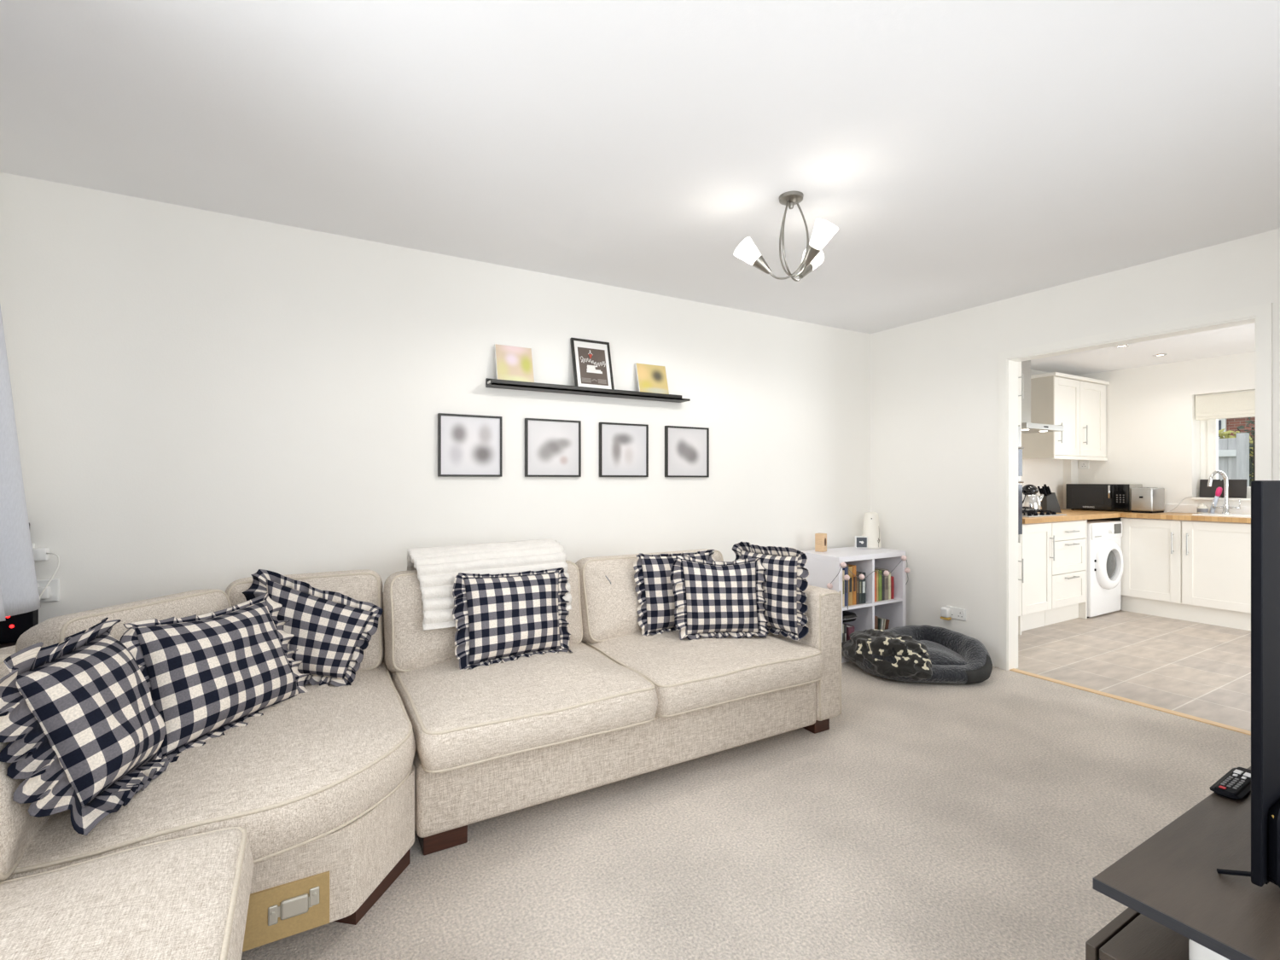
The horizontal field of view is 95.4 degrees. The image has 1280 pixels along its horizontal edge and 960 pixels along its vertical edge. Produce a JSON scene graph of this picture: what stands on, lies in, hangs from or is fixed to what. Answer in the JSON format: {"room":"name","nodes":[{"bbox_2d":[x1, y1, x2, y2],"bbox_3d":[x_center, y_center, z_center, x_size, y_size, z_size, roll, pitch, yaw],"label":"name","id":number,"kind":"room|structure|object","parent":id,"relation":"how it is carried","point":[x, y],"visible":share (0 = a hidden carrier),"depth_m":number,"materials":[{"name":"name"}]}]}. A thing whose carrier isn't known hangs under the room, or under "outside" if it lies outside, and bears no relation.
{"room":"living room","nodes":[
{"label":"living room","id":0,"kind":"room"},
{"bbox_2d":[0,172,1063,623],"bbox_3d":[1.133,0.028,4.338,8.610,2.600,0.120,0,0,-30],"label":"wall","id":1,"kind":"structure","parent":0,"point":[203,399],"depth_m":2.78,"materials":[{"name":"white paint"}]},
{"bbox_2d":[37,586,50,600],"bbox_3d":[-2.296,0.485,2.178,0.043,0.142,0.194,0,0,-10],"label":"plug","id":2,"kind":"object","parent":1,"relation":"attached to","point":[46,594],"visible":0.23,"depth_m":2.25,"materials":[{"name":"white plastic"}]},
{"bbox_2d":[36,578,59,602],"bbox_3d":[-2.325,0.433,2.274,0.086,0.086,0.020,0,0,-30],"label":"wall socket","id":3,"kind":"object","parent":1,"relation":"attached to","point":[55,584],"visible":0.42,"depth_m":2.28,"materials":[{"name":"white plastic"}]},
{"bbox_2d":[437,413,502,477],"bbox_3d":[-0.896,-0.181,3.088,0.331,0.326,0.024,0,0,-30],"label":"framed picture","id":4,"kind":"object","parent":1,"relation":"attached to","point":[469,445],"visible":1,"depth_m":3.08,"materials":[{"name":"white paper"}]},
{"bbox_2d":[524,418,581,477],"bbox_3d":[-0.493,-0.181,3.320,0.331,0.326,0.024,0,0,-30],"label":"framed picture","id":5,"kind":"object","parent":1,"relation":"attached to","point":[552,447],"visible":1,"depth_m":3.31,"materials":[{"name":"white paper"}]},
{"bbox_2d":[485,378,690,402],"bbox_3d":[-0.258,-0.523,3.406,1.262,0.048,0.110,0,0,-30],"label":"ledge","id":6,"kind":"object","parent":1,"relation":"attached to","point":[494,383],"visible":1,"depth_m":3.32,"materials":[{"name":"black paint"}]},
{"bbox_2d":[494,343,534,382],"bbox_3d":[-0.682,-0.622,3.169,0.205,0.219,0.063,0,0,-30],"label":"picture","id":7,"kind":"object","parent":6,"relation":"on","point":[512,363],"visible":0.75,"depth_m":3.16,"materials":[{"name":"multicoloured paper"}]},
{"bbox_2d":[570,337,614,389],"bbox_3d":[-0.277,-0.669,3.406,0.245,0.310,0.089,0,0,-30],"label":"framed poster","id":8,"kind":"object","parent":6,"relation":"on","point":[591,359],"visible":0.92,"depth_m":3.40,"materials":[{"name":"black paint"}]},
{"bbox_2d":[577,347,608,385],"bbox_3d":[-0.274,-0.663,3.402,0.175,0.219,0.052,0,0,-30],"label":"print","id":9,"kind":"object","parent":8,"relation":"attached to","point":[592,362],"depth_m":3.40},
{"bbox_2d":[581,377,606,383],"bbox_3d":[-0.266,-0.576,3.382,0.158,0.026,0.010,0,0,-30],"label":"print","id":10,"kind":"object","parent":8,"relation":"attached to","point":[584,380],"depth_m":3.38},
{"bbox_2d":[634,362,669,394],"bbox_3d":[0.076,-0.615,3.605,0.212,0.205,0.063,0,0,-30],"label":"picture","id":11,"kind":"object","parent":6,"relation":"on","point":[650,378],"visible":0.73,"depth_m":3.60,"materials":[{"name":"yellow paper"}]},
{"bbox_2d":[599,422,648,477],"bbox_3d":[-0.097,-0.181,3.548,0.331,0.326,0.024,0,0,-30],"label":"framed picture","id":12,"kind":"object","parent":1,"relation":"attached to","point":[623,447],"visible":1,"depth_m":3.54,"materials":[{"name":"white paper"}]},
{"bbox_2d":[664,425,709,477],"bbox_3d":[0.306,-0.181,3.780,0.331,0.326,0.024,0,0,-30],"label":"framed picture","id":13,"kind":"object","parent":1,"relation":"attached to","point":[686,448],"visible":1,"depth_m":3.77,"materials":[{"name":"white paper"}]},
{"bbox_2d":[1021,360,1063,433],"bbox_3d":[3.305,-0.768,5.188,0.602,0.688,0.567,0,0,-30],"label":"extractor hood","id":14,"kind":"object","parent":1,"relation":"attached to","point":[1027,427],"visible":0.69,"depth_m":5.15,"materials":[{"name":"metal"}]},
{"bbox_2d":[1021,372,1109,460],"bbox_3d":[4.259,-0.604,5.849,1.075,0.813,0.370,0,0,-30],"label":"upper cabinet","id":15,"kind":"object","parent":1,"relation":"attached to","point":[1077,404],"visible":0.96,"depth_m":5.63,"materials":[{"name":"wood"}]},
{"bbox_2d":[1063,459,1077,509],"bbox_3d":[4.589,0.043,6.213,0.150,0.530,0.076,0,0,-30],"label":"trim","id":16,"kind":"structure","parent":1,"relation":"attached to","point":[1070,467],"depth_m":6.18,"materials":[{"name":"white paint"}]},
{"bbox_2d":[0,0,1279,333],"bbox_3d":[0.587,-1.222,1.858,5.190,0.100,3.836,0,0,-30],"label":"ceiling","id":17,"kind":"structure","parent":0,"point":[962,154],"depth_m":1.96,"materials":[{"name":"white paint"}]},
{"bbox_2d":[733,191,838,281],"bbox_3d":[0.655,-1.002,2.393,0.420,0.340,0.404,0,0,-30],"label":"ceiling light","id":18,"kind":"object","parent":17,"relation":"attached to","point":[823,230],"visible":1,"depth_m":2.40,"materials":[{"name":"white glass"}]},
{"bbox_2d":[241,661,1250,959],"bbox_3d":[0.594,1.278,1.862,5.005,0.100,3.636,0,0,-30],"label":"floor","id":19,"kind":"structure","parent":0,"point":[928,821],"depth_m":1.96,"materials":[{"name":"grey carpet"}]},
{"bbox_2d":[0,641,16,648],"bbox_3d":[-2.298,0.905,2.116,0.215,0.645,0.240,0,0,-30],"label":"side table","id":20,"kind":"object","parent":19,"relation":"on","point":[8,644],"visible":0.02,"depth_m":2.06,"materials":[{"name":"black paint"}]},
{"bbox_2d":[0,609,38,643],"bbox_3d":[-2.285,0.525,2.093,0.165,0.114,0.064,0,0,-30],"label":"router","id":21,"kind":"object","parent":20,"relation":"on","point":[14,626],"visible":0.52,"depth_m":2.09,"materials":[{"name":"black plastic"}]},
{"bbox_2d":[0,826,253,959],"bbox_3d":[-1.089,0.987,0.834,0.860,0.482,0.688,0,0,-30],"label":"footstool","id":22,"kind":"object","parent":19,"relation":"on","point":[186,898],"visible":1,"depth_m":1.05,"materials":[{"name":"beige fabric"}]},
{"bbox_2d":[0,569,416,952],"bbox_3d":[-1.438,0.806,1.849,1.271,0.845,1.556,0,0,-30],"label":"sofa","id":23,"kind":"object","parent":19,"relation":"on","point":[321,783],"visible":0.37,"depth_m":1.53,"materials":[{"name":"beige fabric"}]},
{"bbox_2d":[0,653,51,881],"bbox_3d":[-1.448,0.624,1.244,0.293,0.422,0.516,0,0,-30],"label":"cushion","id":24,"kind":"object","parent":23,"relation":"on","point":[25,838],"depth_m":1.18,"materials":[{"name":"beige fabric"}]},
{"bbox_2d":[0,617,181,835],"bbox_3d":[-1.317,0.567,1.411,0.248,0.409,0.530,0,0,-16],"label":"pillow","id":25,"kind":"object","parent":23,"relation":"on","point":[81,721],"visible":0.98,"depth_m":1.30,"materials":[{"name":"fabric"}]},
{"bbox_2d":[17,588,229,651],"bbox_3d":[-1.608,0.612,1.902,0.284,0.436,0.576,0,0,12],"label":"cushion","id":26,"kind":"object","parent":23,"relation":"on","point":[53,631],"depth_m":1.82,"materials":[{"name":"beige fabric"}]},
{"bbox_2d":[2,663,416,881],"bbox_3d":[-1.225,0.828,1.812,0.939,0.178,1.094,0,0,-30],"label":"seat cushion","id":27,"kind":"object","parent":23,"relation":"on","point":[318,764],"depth_m":1.51,"materials":[{"name":"beige fabric"}]},
{"bbox_2d":[119,592,310,761],"bbox_3d":[-1.301,0.586,1.816,0.227,0.378,0.568,0,0,11],"label":"pillow","id":28,"kind":"object","parent":23,"relation":"on","point":[206,674],"visible":0.82,"depth_m":1.73,"materials":[{"name":"fabric"}]},
{"bbox_2d":[225,569,383,669],"bbox_3d":[-1.345,0.596,2.360,0.566,0.426,0.268,0,0,-30],"label":"cushion","id":29,"kind":"object","parent":23,"relation":"on","point":[362,584],"depth_m":2.39,"materials":[{"name":"beige fabric"}]},
{"bbox_2d":[241,569,383,686],"bbox_3d":[-1.232,0.551,2.178,0.482,0.432,0.167,0,0,-9],"label":"pillow","id":30,"kind":"object","parent":23,"relation":"on","point":[332,631],"visible":0.71,"depth_m":2.17,"materials":[{"name":"fabric"}]},
{"bbox_2d":[381,548,841,855],"bbox_3d":[-0.131,0.807,2.770,1.960,0.842,1.226,0,0,-30],"label":"sofa","id":31,"kind":"object","parent":19,"relation":"on","point":[494,740],"visible":0.65,"depth_m":2.29,"materials":[{"name":"beige fabric"}]},
{"bbox_2d":[383,560,581,673],"bbox_3d":[-0.684,0.602,2.644,0.876,0.431,0.282,0,0,-30],"label":"cushion","id":32,"kind":"object","parent":31,"relation":"on","point":[409,648],"depth_m":2.40,"materials":[{"name":"beige fabric"}]},
{"bbox_2d":[406,538,571,630],"bbox_3d":[-0.693,0.448,2.697,0.708,0.310,0.496,0,0,-30],"label":"throw blanket","id":33,"kind":"object","parent":31,"relation":"on","point":[437,568],"visible":0.7,"depth_m":2.55,"materials":[{"name":"white fabric"}]},
{"bbox_2d":[452,567,572,669],"bbox_3d":[-0.528,0.574,2.478,0.515,0.376,0.195,0,0,-30],"label":"pillow","id":34,"kind":"object","parent":31,"relation":"on","point":[504,617],"visible":1,"depth_m":2.42,"materials":[{"name":"fabric"}]},
{"bbox_2d":[388,642,657,770],"bbox_3d":[-0.520,0.823,2.390,0.866,0.180,0.954,0,0,-30],"label":"seat cushion","id":35,"kind":"object","parent":31,"relation":"on","point":[459,718],"depth_m":2.07,"materials":[{"name":"beige fabric"}]},
{"bbox_2d":[575,548,722,643],"bbox_3d":[0.077,0.601,3.076,0.886,0.431,0.286,0,0,-30],"label":"cushion","id":36,"kind":"object","parent":31,"relation":"on","point":[608,602],"depth_m":2.84,"materials":[{"name":"beige fabric"}]},
{"bbox_2d":[633,549,716,635],"bbox_3d":[0.191,0.565,2.946,0.465,0.406,0.133,0,0,-27],"label":"pillow","id":37,"kind":"object","parent":31,"relation":"on","point":[655,597],"visible":0.52,"depth_m":2.86,"materials":[{"name":"fabric"}]},
{"bbox_2d":[584,630,824,715],"bbox_3d":[0.244,0.835,2.845,0.920,0.176,0.926,0,0,-30],"label":"seat cushion","id":38,"kind":"object","parent":31,"relation":"on","point":[686,675],"depth_m":2.53,"materials":[{"name":"beige fabric"}]},
{"bbox_2d":[669,555,768,639],"bbox_3d":[0.385,0.561,2.812,0.476,0.391,0.139,0,0,-9],"label":"pillow","id":39,"kind":"object","parent":31,"relation":"on","point":[717,599],"visible":1,"depth_m":2.78,"materials":[{"name":"fabric"}]},
{"bbox_2d":[731,541,809,640],"bbox_3d":[0.642,0.539,2.918,0.118,0.438,0.471,0,0,-38],"label":"pillow","id":40,"kind":"object","parent":31,"relation":"on","point":[786,575],"visible":0.62,"depth_m":2.81,"materials":[{"name":"fabric"}]},
{"bbox_2d":[800,546,905,663],"bbox_3d":[1.534,0.872,4.234,0.698,0.712,0.388,0,0,-30],"label":"bookcase","id":41,"kind":"object","parent":19,"relation":"on","point":[824,567],"visible":0.34,"depth_m":4.11,"materials":[{"name":"white laminate"}]},
{"bbox_2d":[814,533,826,552],"bbox_3d":[1.310,0.451,4.213,0.066,0.130,0.064,0,0,42],"label":"wooden holder","id":42,"kind":"object","parent":41,"relation":"on","point":[820,538],"visible":1,"depth_m":4.19,"materials":[{"name":"brown wood"}]},
{"bbox_2d":[842,570,844,606],"bbox_3d":[1.333,0.737,4.037,0.022,0.245,0.193,0,0,-30],"label":"book","id":43,"kind":"object","parent":41,"relation":"on","point":[843,571],"visible":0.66,"depth_m":3.96,"materials":[{"name":"white paper"}]},
{"bbox_2d":[842,567,848,606],"bbox_3d":[1.359,0.729,4.053,0.034,0.262,0.193,0,0,-30],"label":"book","id":44,"kind":"object","parent":41,"relation":"on","point":[843,568],"visible":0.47,"depth_m":3.97,"materials":[{"name":"blue paper"}]},
{"bbox_2d":[845,565,852,605],"bbox_3d":[1.393,0.727,4.072,0.040,0.265,0.193,0,0,-30],"label":"book","id":45,"kind":"object","parent":41,"relation":"on","point":[850,581],"visible":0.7,"depth_m":3.99,"materials":[{"name":"orange paper"}]},
{"bbox_2d":[846,564,855,605],"bbox_3d":[1.428,0.725,4.092,0.036,0.270,0.193,0,0,-30],"label":"book","id":46,"kind":"object","parent":41,"relation":"on","point":[852,566],"visible":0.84,"depth_m":4.01,"materials":[{"name":"orange paper"}]},
{"bbox_2d":[858,572,861,604],"bbox_3d":[1.480,0.752,4.122,0.026,0.215,0.193,0,0,-30],"label":"book","id":47,"kind":"object","parent":41,"relation":"on","point":[859,579],"visible":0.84,"depth_m":4.04,"materials":[{"name":"black paper"}]},
{"bbox_2d":[855,570,865,603],"bbox_3d":[1.510,0.753,4.139,0.040,0.212,0.193,0,0,-30],"label":"book","id":48,"kind":"object","parent":41,"relation":"on","point":[864,573],"visible":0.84,"depth_m":4.06,"materials":[{"name":"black paper"}]},
{"bbox_2d":[855,535,867,548],"bbox_3d":[1.668,0.470,4.395,0.090,0.092,0.039,0,0,8],"label":"picture frame","id":49,"kind":"object","parent":41,"relation":"on","point":[861,542],"visible":1,"depth_m":4.38,"materials":[{"name":"white plastic"}]},
{"bbox_2d":[826,555,910,609],"bbox_3d":[1.614,0.705,4.083,0.744,0.326,0.133,0,0,-30],"label":"garland","id":50,"kind":"object","parent":41,"relation":"hanging from","point":[829,585],"visible":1,"depth_m":3.95,"materials":[{"name":"pink fabric"}]},
{"bbox_2d":[862,512,881,548],"bbox_3d":[1.760,0.380,4.432,0.138,0.272,0.138,0,0,8],"label":"air purifier","id":51,"kind":"object","parent":41,"relation":"on","point":[871,525],"visible":0.88,"depth_m":4.38,"materials":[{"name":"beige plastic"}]},
{"bbox_2d":[878,570,881,600],"bbox_3d":[1.660,0.752,4.226,0.034,0.215,0.192,0,0,-30],"label":"book","id":52,"kind":"object","parent":41,"relation":"on","point":[880,571],"visible":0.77,"depth_m":4.14,"materials":[{"name":"green paper"}]},
{"bbox_2d":[876,569,884,600],"bbox_3d":[1.689,0.753,4.243,0.026,0.212,0.192,0,0,-30],"label":"book","id":53,"kind":"object","parent":41,"relation":"on","point":[882,571],"visible":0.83,"depth_m":4.16,"materials":[{"name":"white paper"}]},
{"bbox_2d":[874,567,888,599],"bbox_3d":[1.720,0.751,4.260,0.040,0.216,0.193,0,0,-30],"label":"book","id":54,"kind":"object","parent":41,"relation":"on","point":[886,577],"visible":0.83,"depth_m":4.18,"materials":[{"name":"white paper"}]},
{"bbox_3d":[1.309,1.084,4.023,0.022,0.215,0.193,0,0,-30],"label":"book","id":55,"kind":"object","parent":41,"relation":"in","visible":0},
{"bbox_2d":[842,610,857,622],"bbox_3d":[1.384,0.943,4.063,0.208,0.063,0.213,0,0,-30],"label":"case","id":56,"kind":"object","parent":55,"relation":"on","point":[847,616],"visible":0.42,"depth_m":3.99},
{"bbox_2d":[855,624,992,683],"bbox_3d":[1.831,1.117,3.732,0.844,0.210,0.693,0,0,-30],"label":"dog bed","id":57,"kind":"object","parent":19,"relation":"on","point":[956,657],"visible":0.53,"depth_m":3.61,"materials":[{"name":"grey fabric"}]},
{"bbox_2d":[841,628,932,680],"bbox_3d":[1.554,1.092,3.691,0.362,0.258,0.628,0,0,-30],"label":"blanket","id":58,"kind":"object","parent":57,"relation":"on","point":[916,664],"visible":0.93,"depth_m":3.54,"materials":[{"name":"black fabric"}]},
{"bbox_2d":[918,640,966,665],"bbox_3d":[1.830,1.149,3.733,0.661,0.147,0.505,0,0,-30],"label":"cushion","id":59,"kind":"object","parent":57,"relation":"on","point":[941,652],"depth_m":3.70,"materials":[{"name":"grey fabric"}]},
{"bbox_2d":[1085,766,1279,959],"bbox_3d":[1.683,1.003,1.373,1.614,0.450,0.422,0,0,-30],"label":"tv stand","id":60,"kind":"object","parent":19,"relation":"on","point":[1171,886],"visible":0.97,"depth_m":1.14,"materials":[{"name":"black wood"}]},
{"bbox_2d":[1188,939,1229,959],"bbox_3d":[1.162,0.870,1.027,0.242,0.094,0.242,0,0,-30],"label":"game console","id":61,"kind":"object","parent":60,"relation":"on","point":[1196,951],"visible":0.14,"depth_m":1.05,"materials":[{"name":"white plastic"}]},
{"bbox_2d":[1209,767,1250,800],"bbox_3d":[1.518,0.768,1.482,0.220,0.019,0.058,0,0,-32],"label":"remote control","id":62,"kind":"object","parent":60,"relation":"on","point":[1236,783],"visible":0.91,"depth_m":1.46,"materials":[{"name":"black plastic"}]},
{"bbox_2d":[1216,480,1279,888],"bbox_3d":[1.700,0.390,1.376,1.240,0.778,0.173,0,0,-30],"label":"television","id":63,"kind":"object","parent":60,"relation":"on","point":[1265,494],"visible":1,"depth_m":1.09,"materials":[{"name":"black plastic"}]},
{"bbox_2d":[870,228,1279,667],"bbox_3d":[2.800,0.078,3.131,0.104,2.500,3.636,0,0,-30],"label":"wall","id":64,"kind":"structure","parent":0,"point":[934,381],"depth_m":3.98,"materials":[{"name":"white paint"}]},
{"bbox_2d":[946,605,965,620],"bbox_3d":[2.200,0.927,4.059,0.020,0.078,0.140,0,0,-30],"label":"wall socket","id":65,"kind":"object","parent":64,"relation":"attached to","point":[956,613],"visible":0.87,"depth_m":4.04,"materials":[{"name":"white plastic"}]},
{"bbox_2d":[940,606,951,620],"bbox_3d":[2.144,0.936,4.090,0.048,0.084,0.062,0,0,-30],"label":"air freshener","id":66,"kind":"object","parent":65,"relation":"attached to","point":[945,612],"visible":1,"depth_m":4.07,"materials":[{"name":"white plastic"}]},
{"bbox_2d":[1009,668,1250,735],"bbox_3d":[2.685,1.235,3.286,0.052,0.026,1.124,0,0,-30],"label":"trim","id":67,"kind":"structure","parent":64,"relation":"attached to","point":[1149,706],"depth_m":3.19,"materials":[{"name":"brown wood"}]},
{"bbox_2d":[998,302,1272,670],"bbox_3d":[2.704,0.199,3.297,0.132,2.058,1.236,0,0,-30],"label":"trim","id":68,"kind":"structure","parent":64,"relation":"attached to","point":[1261,315],"depth_m":3.75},
{"bbox_2d":[1015,609,1250,731],"bbox_3d":[4.321,1.278,4.005,3.515,0.100,3.636,0,0,-30],"label":"floor","id":69,"kind":"structure","parent":0,"point":[1200,670],"depth_m":3.96,"materials":[{"name":"tile"}]},
{"bbox_2d":[1018,361,1023,634],"bbox_3d":[2.627,0.108,4.729,0.590,2.240,0.685,0,0,-30],"label":"door frame","id":70,"kind":"structure","parent":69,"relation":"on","point":[1020,450],"depth_m":4.60,"materials":[{"name":"wood"}]},
{"bbox_2d":[1018,425,1023,541],"bbox_3d":[2.773,0.030,4.459,0.563,0.915,0.073,0,0,-30],"label":"double oven","id":71,"kind":"object","parent":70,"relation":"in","point":[1020,451],"depth_m":4.58,"materials":[{"name":"silver metal"}]},
{"bbox_2d":[1021,522,1054,631],"bbox_3d":[3.084,0.788,5.000,0.463,0.880,0.670,0,0,-30],"label":"base cabinet","id":72,"kind":"object","parent":69,"relation":"on","point":[1036,538],"visible":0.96,"depth_m":4.76,"materials":[{"name":"wood"}]},
{"bbox_2d":[1022,508,1250,523],"bbox_3d":[4.226,0.328,4.757,2.205,0.040,2.235,0,0,-30],"label":"countertop","id":73,"kind":"structure","parent":72,"relation":"on","point":[1076,514],"depth_m":5.12,"materials":[{"name":"brown wood"}]},
{"bbox_2d":[1022,510,1066,517],"bbox_3d":[3.326,0.289,5.148,0.620,0.038,0.510,0,0,-30],"label":"gas hob","id":74,"kind":"object","parent":73,"relation":"in","point":[1025,513],"visible":0.49,"depth_m":5.01,"materials":[{"name":"metal"}]},
{"bbox_2d":[1022,484,1043,510],"bbox_3d":[3.513,0.154,5.242,0.203,0.231,0.187,0,0,33],"label":"kettle","id":75,"kind":"object","parent":74,"relation":"on","point":[1031,500],"visible":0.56,"depth_m":5.19,"materials":[{"name":"silver metal"}]},
{"bbox_2d":[1037,483,1061,512],"bbox_3d":[3.865,0.173,5.511,0.174,0.269,0.100,0,0,-2],"label":"knife block","id":76,"kind":"object","parent":73,"relation":"on","point":[1050,502],"visible":0.93,"depth_m":5.46,"materials":[{"name":"black paint"}]},
{"bbox_2d":[1065,483,1142,511],"bbox_3d":[4.656,0.174,5.867,0.338,0.268,0.530,0,0,-30],"label":"microwave","id":77,"kind":"object","parent":73,"relation":"on","point":[1098,497],"visible":0.98,"depth_m":5.78,"materials":[{"name":"black metal"}]},
{"bbox_2d":[1130,487,1164,512],"bbox_3d":[4.802,0.190,5.515,0.296,0.236,0.165,0,0,-30],"label":"toaster","id":78,"kind":"object","parent":73,"relation":"on","point":[1143,499],"visible":1,"depth_m":5.45,"materials":[{"name":"metal"}]},
{"bbox_2d":[1196,503,1208,513],"bbox_3d":[5.088,0.260,5.274,0.073,0.095,0.073,0,0,-30],"label":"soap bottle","id":79,"kind":"object","parent":73,"relation":"on","point":[1201,509],"visible":0.88,"depth_m":5.25,"materials":[{"name":"plastic"}]},
{"bbox_2d":[1163,479,1247,512],"bbox_3d":[5.200,0.151,5.388,0.564,0.312,0.165,0,0,34],"label":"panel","id":80,"kind":"object","parent":73,"relation":"on","point":[1237,488],"visible":0.94,"depth_m":5.30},
{"bbox_2d":[1192,512,1250,517],"bbox_3d":[5.146,0.362,4.862,0.410,0.131,0.700,0,0,-30],"label":"sink","id":81,"kind":"object","parent":73,"relation":"in","point":[1205,514],"visible":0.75,"depth_m":5.00,"materials":[{"name":"white ceramic"}]},
{"bbox_2d":[1209,487,1222,512],"bbox_3d":[5.165,0.181,5.227,0.041,0.239,0.093,0,0,-14],"label":"dish brush","id":82,"kind":"object","parent":81,"relation":"on","point":[1218,491],"visible":1,"depth_m":5.21,"materials":[{"name":"plastic"}]},
{"bbox_2d":[1207,470,1240,513],"bbox_3d":[5.104,0.106,5.104,0.216,0.382,0.182,0,0,-30],"label":"tap","id":83,"kind":"object","parent":73,"relation":"on","point":[1225,507],"visible":0.99,"depth_m":5.13,"materials":[{"name":"silver metal"}]},
{"bbox_2d":[1044,519,1087,625],"bbox_3d":[3.548,0.788,5.267,0.598,0.880,0.670,0,0,-30],"label":"base cabinet","id":84,"kind":"object","parent":69,"relation":"on","point":[1069,566],"visible":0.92,"depth_m":5.01,"materials":[{"name":"wood"}]},
{"bbox_2d":[1087,519,1123,617],"bbox_3d":[4.106,0.805,5.520,0.586,0.845,0.644,0,0,-30],"label":"washing machine","id":85,"kind":"object","parent":69,"relation":"on","point":[1105,561],"visible":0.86,"depth_m":5.22,"materials":[{"name":"white metal"}]},
{"bbox_2d":[1120,517,1250,630],"bbox_3d":[4.815,0.788,5.397,0.564,0.879,1.556,0,0,-30],"label":"base cabinet","id":86,"kind":"object","parent":69,"relation":"on","point":[1194,571],"visible":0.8,"depth_m":5.04,"materials":[{"name":"wood"}]},
{"bbox_2d":[1030,322,1255,375],"bbox_3d":[4.341,-1.194,4.016,3.470,0.155,3.836,0,0,-30],"label":"ceiling","id":87,"kind":"structure","parent":0,"point":[1241,339],"depth_m":5.09,"materials":[{"name":"white paint"}]},
{"bbox_2d":[1077,351,1255,521],"bbox_3d":[5.663,0.078,4.777,0.280,2.500,3.636,0,0,-30],"label":"wall","id":88,"kind":"structure","parent":0,"point":[1153,429],"depth_m":5.60,"materials":[{"name":"white paint"}]},
{"bbox_2d":[1163,503,1250,514],"bbox_3d":[5.196,0.268,5.295,0.012,0.080,2.100,0,0,-30],"label":"trim","id":89,"kind":"structure","parent":88,"relation":"attached to","point":[1181,508],"depth_m":5.40,"materials":[{"name":"white ceramic"}]},
{"bbox_2d":[1191,418,1250,500],"bbox_3d":[5.524,-0.304,4.958,0.280,0.975,1.190,0,0,-30],"label":"window","id":90,"kind":"structure","parent":88,"relation":"in","point":[1208,428],"depth_m":5.44,"materials":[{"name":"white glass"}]},
{"bbox_2d":[1195,389,1255,420],"bbox_3d":[5.476,-0.672,4.934,0.057,0.236,1.165,0,0,-30],"label":"blind","id":91,"kind":"object","parent":88,"relation":"attached to","point":[1240,404],"visible":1,"depth_m":5.25,"materials":[{"name":"fabric"}]},
{"bbox_3d":[-1.628,0.078,0.584,0.120,2.500,3.636,0,0,-30],"label":"wall","id":92,"kind":"structure","parent":0,"visible":0},
{"bbox_2d":[0,304,40,621],"bbox_3d":[-1.498,-0.324,0.776,0.294,1.524,2.640,0,0,-30],"label":"curtain","id":93,"kind":"object","parent":92,"relation":"hanging from","point":[19,590],"visible":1,"depth_m":1.83,"materials":[{"name":"fabric"}]},
{"label":"outside","id":94,"kind":"structure","parent":0,"visible":0},
{"bbox_3d":[17.318,1.528,17.457,32.570,0.100,37.000,0,0,-30],"label":"ground","id":95,"kind":"structure","parent":94,"visible":0},
{"bbox_2d":[1218,432,1249,486],"bbox_3d":[7.433,0.423,9.131,0.110,2.110,2.980,0,0,-30],"label":"fence","id":96,"kind":"object","parent":95,"relation":"on","point":[1233,452],"visible":0.06,"depth_m":7.94,"materials":[{"name":"white wood"}]},
{"bbox_2d":[1218,416,1255,486],"bbox_3d":[15.940,-1.447,22.432,6.600,5.850,17.600,0,0,-30],"label":"house","id":97,"kind":"structure","parent":95,"relation":"on","point":[1231,424],"depth_m":15.90,"materials":[{"name":"red brick"}]},
{"bbox_2d":[1218,428,1255,480],"bbox_3d":[14.332,0.107,14.206,1.293,2.754,1.540,0,0,-30],"label":"ivy","id":98,"kind":"object","parent":95,"relation":"on","point":[1221,433],"visible":0.02,"depth_m":14.09,"materials":[{"name":"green plant"}]},
{"bbox_2d":[1236,417,1255,486],"bbox_3d":[9.325,0.141,8.678,1.034,2.687,0.889,0,0,-30],"label":"bush","id":99,"kind":"object","parent":95,"relation":"on","point":[1252,460],"visible":0.09,"depth_m":8.72,"materials":[{"name":"green plant"}]},
{"bbox_3d":[-2.410,0.288,2.225,0.140,0.084,0.020,0,0,-30],"label":"wall socket","id":100,"kind":"object","parent":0,"visible":0},
{"bbox_2d":[32,547,59,598],"bbox_3d":[-2.277,0.413,2.188,0.133,0.297,0.179,0,0,-30],"label":"plug","id":101,"kind":"object","parent":100,"relation":"attached to","point":[39,554],"visible":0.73,"depth_m":2.24,"materials":[{"name":"white plastic"}]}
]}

